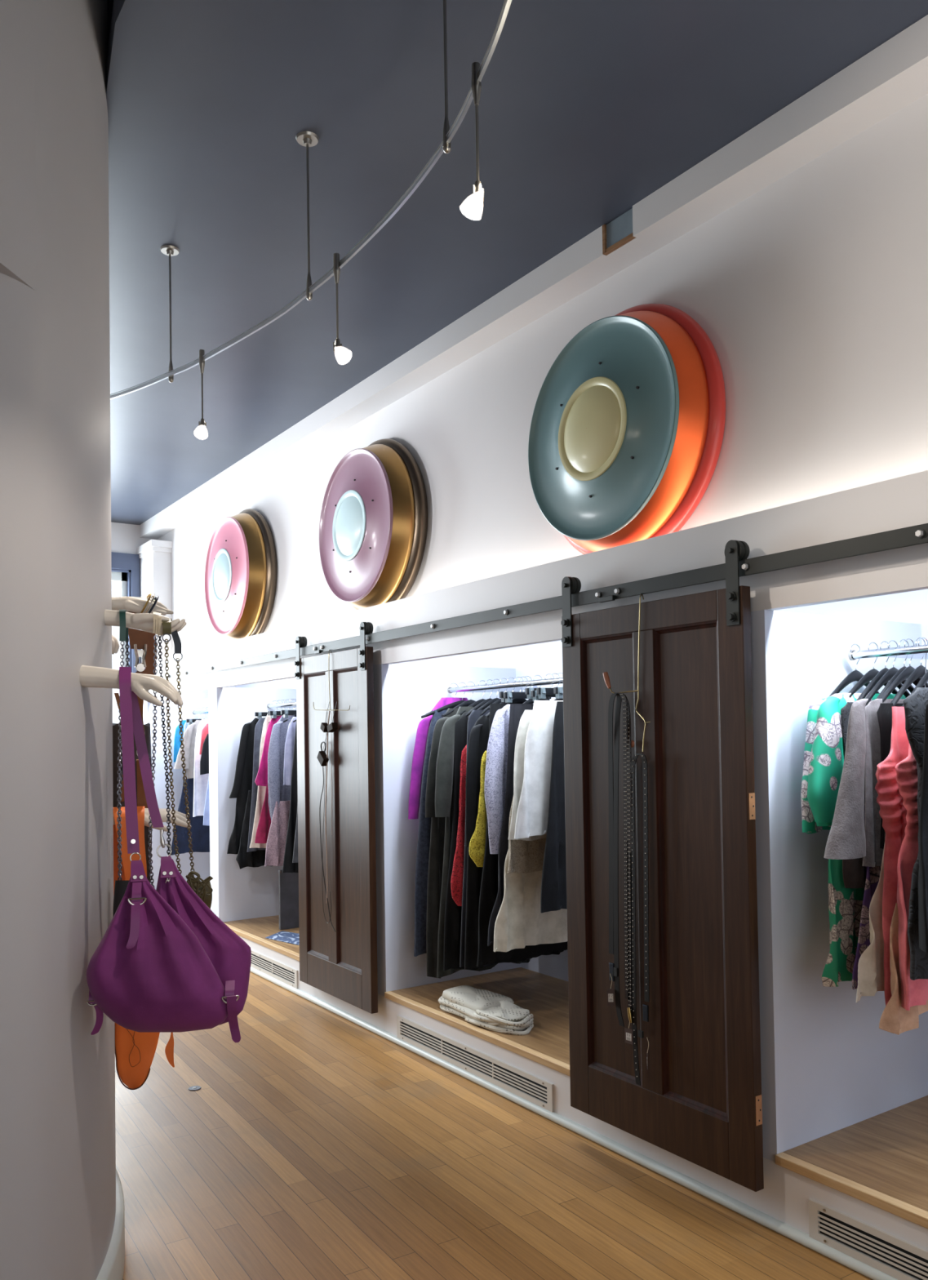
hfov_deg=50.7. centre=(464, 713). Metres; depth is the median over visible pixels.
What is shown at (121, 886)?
shoulder bag
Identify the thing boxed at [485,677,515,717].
hanger
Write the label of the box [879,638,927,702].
hanger
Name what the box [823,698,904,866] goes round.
sweater
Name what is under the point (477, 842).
yellow garment
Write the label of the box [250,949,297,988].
air vent
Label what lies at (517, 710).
trousers
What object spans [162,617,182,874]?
shoulder bag
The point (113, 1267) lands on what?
baseboard
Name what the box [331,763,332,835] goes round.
necklace
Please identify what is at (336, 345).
socket
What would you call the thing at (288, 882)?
framed picture
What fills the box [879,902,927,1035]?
skirt
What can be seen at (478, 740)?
coat
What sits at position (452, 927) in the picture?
dress
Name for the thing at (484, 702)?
hanger
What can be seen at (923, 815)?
coat
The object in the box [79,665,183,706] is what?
mannequin hand
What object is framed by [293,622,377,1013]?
sliding door
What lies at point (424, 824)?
dress
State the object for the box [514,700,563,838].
shirt
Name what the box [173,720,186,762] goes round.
blouse
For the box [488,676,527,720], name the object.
hanger
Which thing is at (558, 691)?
hanger
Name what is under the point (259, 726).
jacket
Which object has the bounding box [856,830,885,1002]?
skirt
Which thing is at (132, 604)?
mannequin hand
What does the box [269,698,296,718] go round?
hanger
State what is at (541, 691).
hanger
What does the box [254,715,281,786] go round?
shirt
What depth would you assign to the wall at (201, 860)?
9.23 m
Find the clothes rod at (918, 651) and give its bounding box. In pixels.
[848,644,927,660]
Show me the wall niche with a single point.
(544, 659)
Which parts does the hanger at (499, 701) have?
arm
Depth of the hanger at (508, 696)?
4.99 m
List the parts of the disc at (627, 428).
dish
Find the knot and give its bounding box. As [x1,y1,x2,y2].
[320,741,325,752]
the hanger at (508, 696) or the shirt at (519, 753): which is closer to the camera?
the shirt at (519, 753)
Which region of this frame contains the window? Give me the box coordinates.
[111,551,140,672]
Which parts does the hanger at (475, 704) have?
arm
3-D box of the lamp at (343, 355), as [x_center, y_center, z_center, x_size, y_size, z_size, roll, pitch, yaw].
[-0.391,-1.307,3.159,0.055,0.361,0.061,0,-2,-34]
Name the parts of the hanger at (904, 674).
arm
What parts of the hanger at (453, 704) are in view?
arm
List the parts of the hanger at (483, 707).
arm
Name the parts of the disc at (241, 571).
dish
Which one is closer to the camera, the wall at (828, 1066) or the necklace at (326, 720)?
the wall at (828, 1066)
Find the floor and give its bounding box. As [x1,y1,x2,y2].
[115,972,872,1279]
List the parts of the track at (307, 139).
support rod, support rod, support rod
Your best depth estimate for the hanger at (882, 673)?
3.35 m
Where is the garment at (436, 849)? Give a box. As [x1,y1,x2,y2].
[425,708,513,978]
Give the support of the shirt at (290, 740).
hanging from the hanger
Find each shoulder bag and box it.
[86,666,251,1042]
[112,609,129,917]
[147,612,170,888]
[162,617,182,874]
[171,630,213,908]
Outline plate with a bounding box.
[602,208,635,255]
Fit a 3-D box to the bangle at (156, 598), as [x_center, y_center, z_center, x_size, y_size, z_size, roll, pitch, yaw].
[-1.083,-0.365,3.385,0.052,0.088,0.099,0,-2,-34]
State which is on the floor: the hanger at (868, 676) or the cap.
the cap
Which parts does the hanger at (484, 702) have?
arm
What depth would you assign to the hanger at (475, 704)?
5.35 m
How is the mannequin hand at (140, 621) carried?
attached to the wall at (58, 1119)
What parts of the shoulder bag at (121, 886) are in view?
chain, chain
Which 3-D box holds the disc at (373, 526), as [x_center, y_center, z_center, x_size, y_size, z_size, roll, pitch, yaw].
[-0.578,-1.081,5.696,0.255,1.034,1.034,0,-2,-34]
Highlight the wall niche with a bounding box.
[235,589,927,981]
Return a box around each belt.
[607,693,624,1026]
[617,693,633,1044]
[630,753,649,1085]
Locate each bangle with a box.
[140,592,151,613]
[144,594,155,613]
[147,595,159,613]
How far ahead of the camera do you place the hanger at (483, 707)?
5.23 m
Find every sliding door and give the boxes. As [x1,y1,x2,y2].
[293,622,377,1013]
[560,539,764,1191]
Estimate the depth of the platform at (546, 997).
5.10 m
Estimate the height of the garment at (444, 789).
1.432 m
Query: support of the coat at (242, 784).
hanging from the hanger
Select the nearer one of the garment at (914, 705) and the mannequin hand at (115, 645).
the garment at (914, 705)
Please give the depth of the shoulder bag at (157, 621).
3.01 m
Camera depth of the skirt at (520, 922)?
4.70 m
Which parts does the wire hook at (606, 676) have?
knob, knob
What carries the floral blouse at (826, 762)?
hanging from the hanger at (868, 676)
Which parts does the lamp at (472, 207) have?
bulb, stem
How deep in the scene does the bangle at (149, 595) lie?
3.33 m
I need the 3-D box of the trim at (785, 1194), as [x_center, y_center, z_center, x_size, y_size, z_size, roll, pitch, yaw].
[0.363,1.645,4.306,0.050,0.220,12.000,0,-2,-34]
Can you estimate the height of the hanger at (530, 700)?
0.215 m
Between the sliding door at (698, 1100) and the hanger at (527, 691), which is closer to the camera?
the sliding door at (698, 1100)
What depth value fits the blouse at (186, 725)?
8.95 m
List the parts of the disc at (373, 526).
dish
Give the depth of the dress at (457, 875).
5.09 m
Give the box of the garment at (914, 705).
[902,687,927,980]
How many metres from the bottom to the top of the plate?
0.117 m
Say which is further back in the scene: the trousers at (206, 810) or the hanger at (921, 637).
the trousers at (206, 810)
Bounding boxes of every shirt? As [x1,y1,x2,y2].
[192,719,208,817]
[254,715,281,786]
[283,716,297,785]
[508,710,546,840]
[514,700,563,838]
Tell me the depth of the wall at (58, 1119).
2.52 m
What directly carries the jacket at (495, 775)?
hanging from the hanger at (530, 700)
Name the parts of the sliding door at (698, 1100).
molding, panel, molding, panel, hinge plate, hinge plate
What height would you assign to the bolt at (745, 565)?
0.029 m
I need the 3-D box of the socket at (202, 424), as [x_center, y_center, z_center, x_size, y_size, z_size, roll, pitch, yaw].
[-1.048,-1.159,3.926,0.022,0.042,0.026,-1,-1,18]
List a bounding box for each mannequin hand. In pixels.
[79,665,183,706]
[104,609,186,635]
[111,596,173,615]
[111,635,119,654]
[113,808,191,831]
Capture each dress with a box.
[249,715,292,848]
[282,720,298,872]
[292,804,298,862]
[413,710,447,956]
[443,711,525,971]
[450,745,466,906]
[821,858,864,986]
[852,792,880,989]
[875,706,909,1005]
[894,742,927,1010]
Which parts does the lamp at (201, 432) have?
bulb, stem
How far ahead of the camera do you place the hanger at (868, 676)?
3.40 m
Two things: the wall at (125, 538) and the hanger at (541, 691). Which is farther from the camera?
the wall at (125, 538)
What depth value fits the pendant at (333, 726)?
5.68 m
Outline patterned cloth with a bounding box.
[265,930,299,945]
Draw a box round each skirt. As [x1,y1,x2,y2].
[170,777,209,855]
[254,784,271,843]
[264,800,290,866]
[493,849,567,951]
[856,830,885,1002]
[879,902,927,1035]
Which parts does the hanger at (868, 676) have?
arm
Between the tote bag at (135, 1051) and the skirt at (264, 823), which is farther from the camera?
the skirt at (264, 823)
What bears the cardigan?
hanging from the hanger
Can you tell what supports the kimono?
hanging from the hanger at (855, 675)
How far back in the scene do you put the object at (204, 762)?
8.35 m
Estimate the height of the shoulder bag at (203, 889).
0.902 m
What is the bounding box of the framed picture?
[278,869,299,929]
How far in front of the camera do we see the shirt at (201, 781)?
8.58 m
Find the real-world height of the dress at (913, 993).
0.907 m
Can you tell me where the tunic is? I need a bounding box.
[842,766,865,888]
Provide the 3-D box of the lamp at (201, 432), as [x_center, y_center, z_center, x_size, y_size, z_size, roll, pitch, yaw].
[-1.051,-1.278,3.909,0.056,0.361,0.056,0,-2,-34]
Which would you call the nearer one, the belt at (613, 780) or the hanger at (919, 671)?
the hanger at (919, 671)
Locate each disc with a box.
[204,508,277,639]
[319,438,427,609]
[528,303,725,554]
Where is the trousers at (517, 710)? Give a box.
[487,703,533,946]
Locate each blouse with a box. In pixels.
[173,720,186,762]
[183,722,194,734]
[267,715,294,821]
[408,697,468,819]
[807,693,906,826]
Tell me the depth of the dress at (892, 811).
3.06 m
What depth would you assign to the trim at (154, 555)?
9.02 m
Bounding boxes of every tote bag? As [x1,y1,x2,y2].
[112,611,156,882]
[113,805,174,1089]
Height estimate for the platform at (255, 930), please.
0.031 m
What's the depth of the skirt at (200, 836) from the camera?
8.84 m
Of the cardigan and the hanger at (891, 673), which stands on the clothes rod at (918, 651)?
the hanger at (891, 673)
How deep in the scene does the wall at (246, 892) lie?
7.68 m
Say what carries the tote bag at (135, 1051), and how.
hanging from the mannequin hand at (181, 820)
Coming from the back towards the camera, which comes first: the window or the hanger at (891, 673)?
the window
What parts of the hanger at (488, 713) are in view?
arm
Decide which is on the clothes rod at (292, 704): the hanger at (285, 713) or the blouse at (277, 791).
the hanger at (285, 713)
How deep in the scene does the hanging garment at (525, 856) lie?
4.64 m
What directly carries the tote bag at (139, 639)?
hanging from the mannequin hand at (132, 604)
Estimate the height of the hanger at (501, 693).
0.136 m
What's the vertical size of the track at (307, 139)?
0.563 m
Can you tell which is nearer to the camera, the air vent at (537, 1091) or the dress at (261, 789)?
the air vent at (537, 1091)
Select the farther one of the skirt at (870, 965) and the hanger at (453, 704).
the hanger at (453, 704)
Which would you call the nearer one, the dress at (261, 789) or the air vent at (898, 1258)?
the air vent at (898, 1258)
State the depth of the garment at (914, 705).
2.90 m
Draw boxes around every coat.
[226,717,258,854]
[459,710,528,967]
[464,715,564,969]
[476,703,568,967]
[918,703,927,952]
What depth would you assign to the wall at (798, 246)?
3.64 m
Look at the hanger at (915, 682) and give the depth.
3.30 m
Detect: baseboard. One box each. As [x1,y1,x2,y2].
[96,1168,124,1279]
[250,966,897,1279]
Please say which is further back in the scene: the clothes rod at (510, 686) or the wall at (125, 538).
the wall at (125, 538)
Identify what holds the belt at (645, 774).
hanging from the wire hook at (606, 676)
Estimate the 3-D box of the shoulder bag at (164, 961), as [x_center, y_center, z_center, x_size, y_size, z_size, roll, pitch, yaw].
[-0.796,0.389,2.685,0.450,1.039,0.238,0,-2,-34]
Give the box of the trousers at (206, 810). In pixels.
[203,777,209,825]
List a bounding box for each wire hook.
[313,649,350,711]
[603,593,650,751]
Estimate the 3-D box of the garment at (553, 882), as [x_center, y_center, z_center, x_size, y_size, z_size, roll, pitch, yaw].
[0.616,0.427,4.629,0.654,0.963,0.076,0,-2,-34]
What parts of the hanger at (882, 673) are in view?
arm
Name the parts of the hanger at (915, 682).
arm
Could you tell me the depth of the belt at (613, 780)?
3.74 m
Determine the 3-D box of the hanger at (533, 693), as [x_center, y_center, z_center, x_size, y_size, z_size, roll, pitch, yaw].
[0.457,-0.129,4.862,0.300,0.142,0.034,0,-2,-34]
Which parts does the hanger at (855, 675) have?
arm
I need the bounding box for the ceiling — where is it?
[106,0,927,524]
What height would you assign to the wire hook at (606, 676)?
0.599 m
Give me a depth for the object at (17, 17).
2.37 m
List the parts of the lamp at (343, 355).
stem, bulb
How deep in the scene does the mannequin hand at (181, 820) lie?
3.66 m
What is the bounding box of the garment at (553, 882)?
[540,701,567,912]
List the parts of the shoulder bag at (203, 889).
chain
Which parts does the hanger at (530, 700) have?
arm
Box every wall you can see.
[0,0,115,1279]
[111,522,235,697]
[139,14,927,697]
[142,697,210,889]
[208,687,296,921]
[373,663,520,996]
[751,609,927,1162]
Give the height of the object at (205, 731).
0.268 m
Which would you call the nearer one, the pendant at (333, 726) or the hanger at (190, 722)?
the pendant at (333, 726)
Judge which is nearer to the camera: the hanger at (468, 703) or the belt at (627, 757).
the belt at (627, 757)
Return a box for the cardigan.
[173,720,201,778]
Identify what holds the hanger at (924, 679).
on the clothes rod at (918, 651)
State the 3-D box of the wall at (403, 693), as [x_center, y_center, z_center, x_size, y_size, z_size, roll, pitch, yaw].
[-0.136,0.653,5.829,0.940,1.850,0.279,0,-2,-34]
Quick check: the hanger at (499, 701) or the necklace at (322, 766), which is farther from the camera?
the necklace at (322, 766)
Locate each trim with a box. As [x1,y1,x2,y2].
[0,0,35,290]
[137,539,172,662]
[237,934,927,1250]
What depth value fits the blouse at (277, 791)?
7.11 m
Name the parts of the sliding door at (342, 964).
molding, panel, molding, panel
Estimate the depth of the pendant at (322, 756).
5.78 m
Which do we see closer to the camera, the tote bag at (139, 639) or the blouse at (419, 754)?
the tote bag at (139, 639)
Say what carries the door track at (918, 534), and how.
attached to the wall at (798, 246)
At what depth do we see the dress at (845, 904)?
3.20 m
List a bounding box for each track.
[110,0,511,399]
[162,523,927,679]
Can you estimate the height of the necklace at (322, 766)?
0.987 m
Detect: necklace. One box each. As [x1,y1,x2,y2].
[320,765,335,932]
[322,720,331,923]
[324,711,330,902]
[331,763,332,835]
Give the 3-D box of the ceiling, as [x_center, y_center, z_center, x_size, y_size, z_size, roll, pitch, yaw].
[-1.278,-2.379,3.388,5.900,0.828,12.500,0,-2,-34]
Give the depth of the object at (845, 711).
3.19 m
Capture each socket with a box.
[199,418,206,427]
[333,338,342,351]
[472,180,484,202]
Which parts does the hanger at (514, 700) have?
arm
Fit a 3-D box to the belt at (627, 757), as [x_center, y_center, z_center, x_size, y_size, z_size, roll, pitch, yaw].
[0.611,0.578,3.684,0.027,1.313,0.069,0,-2,-34]
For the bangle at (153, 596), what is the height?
0.088 m
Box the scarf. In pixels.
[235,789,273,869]
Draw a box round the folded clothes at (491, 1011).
[438,985,533,1035]
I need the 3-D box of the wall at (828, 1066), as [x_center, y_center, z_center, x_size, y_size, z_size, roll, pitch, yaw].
[1.249,0.583,3.797,0.940,1.850,0.599,0,-2,-34]
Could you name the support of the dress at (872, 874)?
hanging from the hanger at (915, 682)
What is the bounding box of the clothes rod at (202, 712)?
[192,709,208,714]
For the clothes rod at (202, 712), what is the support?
attached to the wall niche
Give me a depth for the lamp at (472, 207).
2.28 m
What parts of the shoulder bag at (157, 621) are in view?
chain, chain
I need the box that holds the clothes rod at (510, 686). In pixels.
[447,677,563,693]
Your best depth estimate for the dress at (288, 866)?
6.89 m
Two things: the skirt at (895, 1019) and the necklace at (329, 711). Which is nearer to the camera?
the skirt at (895, 1019)
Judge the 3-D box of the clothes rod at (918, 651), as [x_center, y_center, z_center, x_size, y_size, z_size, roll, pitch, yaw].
[2.102,-0.233,2.897,0.543,0.060,1.807,0,-2,-34]
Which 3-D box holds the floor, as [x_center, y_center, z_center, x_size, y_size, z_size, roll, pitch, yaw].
[-1.212,1.795,3.288,5.900,0.080,12.500,0,-2,-34]
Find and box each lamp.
[194,349,208,439]
[333,253,351,364]
[459,62,484,220]
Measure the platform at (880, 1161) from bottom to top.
0.031 m
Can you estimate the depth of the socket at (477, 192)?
2.27 m
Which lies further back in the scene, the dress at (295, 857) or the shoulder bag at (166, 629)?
the dress at (295, 857)
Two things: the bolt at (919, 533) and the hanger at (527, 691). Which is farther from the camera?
the hanger at (527, 691)
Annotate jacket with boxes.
[247,717,266,852]
[484,704,510,853]
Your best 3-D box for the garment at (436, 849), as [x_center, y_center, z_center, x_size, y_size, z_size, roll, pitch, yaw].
[0.056,0.700,5.450,0.661,1.458,0.094,0,-2,-34]
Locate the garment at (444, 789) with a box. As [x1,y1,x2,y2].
[435,706,532,977]
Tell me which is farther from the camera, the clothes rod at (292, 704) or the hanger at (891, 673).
the clothes rod at (292, 704)
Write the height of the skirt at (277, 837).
0.470 m
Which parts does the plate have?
plate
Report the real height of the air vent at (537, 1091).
0.119 m
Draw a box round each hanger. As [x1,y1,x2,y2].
[186,706,208,724]
[254,700,282,719]
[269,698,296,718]
[280,710,296,717]
[421,682,466,718]
[441,681,475,717]
[458,680,487,715]
[465,679,494,716]
[466,679,501,719]
[480,678,508,715]
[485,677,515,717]
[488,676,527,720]
[499,675,528,702]
[503,675,551,702]
[523,675,548,703]
[524,673,554,698]
[530,673,559,701]
[536,672,563,698]
[553,687,563,698]
[828,644,879,697]
[848,642,897,697]
[856,640,910,700]
[864,640,914,704]
[875,639,923,698]
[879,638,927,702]
[890,637,927,706]
[901,670,927,706]
[918,637,927,687]
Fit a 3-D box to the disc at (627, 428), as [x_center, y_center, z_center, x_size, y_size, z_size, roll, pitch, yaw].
[0.593,-1.137,3.977,0.255,1.034,1.034,0,-2,-34]
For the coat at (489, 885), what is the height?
1.294 m
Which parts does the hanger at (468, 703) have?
arm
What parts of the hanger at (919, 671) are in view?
arm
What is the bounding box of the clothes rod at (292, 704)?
[266,702,296,708]
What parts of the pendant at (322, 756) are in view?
pendant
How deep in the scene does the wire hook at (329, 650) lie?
5.78 m
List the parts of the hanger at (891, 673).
arm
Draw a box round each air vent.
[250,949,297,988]
[396,1015,554,1112]
[808,1198,927,1279]
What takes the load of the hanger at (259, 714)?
on the clothes rod at (292, 704)
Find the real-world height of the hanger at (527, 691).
0.128 m
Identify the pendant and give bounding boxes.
[316,702,329,766]
[327,702,337,732]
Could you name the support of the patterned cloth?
on the platform at (255, 930)
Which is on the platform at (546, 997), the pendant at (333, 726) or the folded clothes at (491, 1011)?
the folded clothes at (491, 1011)
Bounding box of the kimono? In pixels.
[800,697,831,833]
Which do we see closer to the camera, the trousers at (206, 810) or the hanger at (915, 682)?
the hanger at (915, 682)
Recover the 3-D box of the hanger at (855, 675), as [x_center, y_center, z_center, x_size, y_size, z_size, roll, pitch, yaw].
[1.395,-0.134,3.485,0.380,0.228,0.022,0,-2,-34]
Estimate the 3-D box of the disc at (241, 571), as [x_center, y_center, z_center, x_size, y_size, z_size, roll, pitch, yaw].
[-1.726,-1.028,7.381,0.255,1.034,1.034,0,-2,-34]
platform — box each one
[223,915,299,960]
[384,967,569,1075]
[775,1095,927,1228]
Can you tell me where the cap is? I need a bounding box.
[188,1085,201,1090]

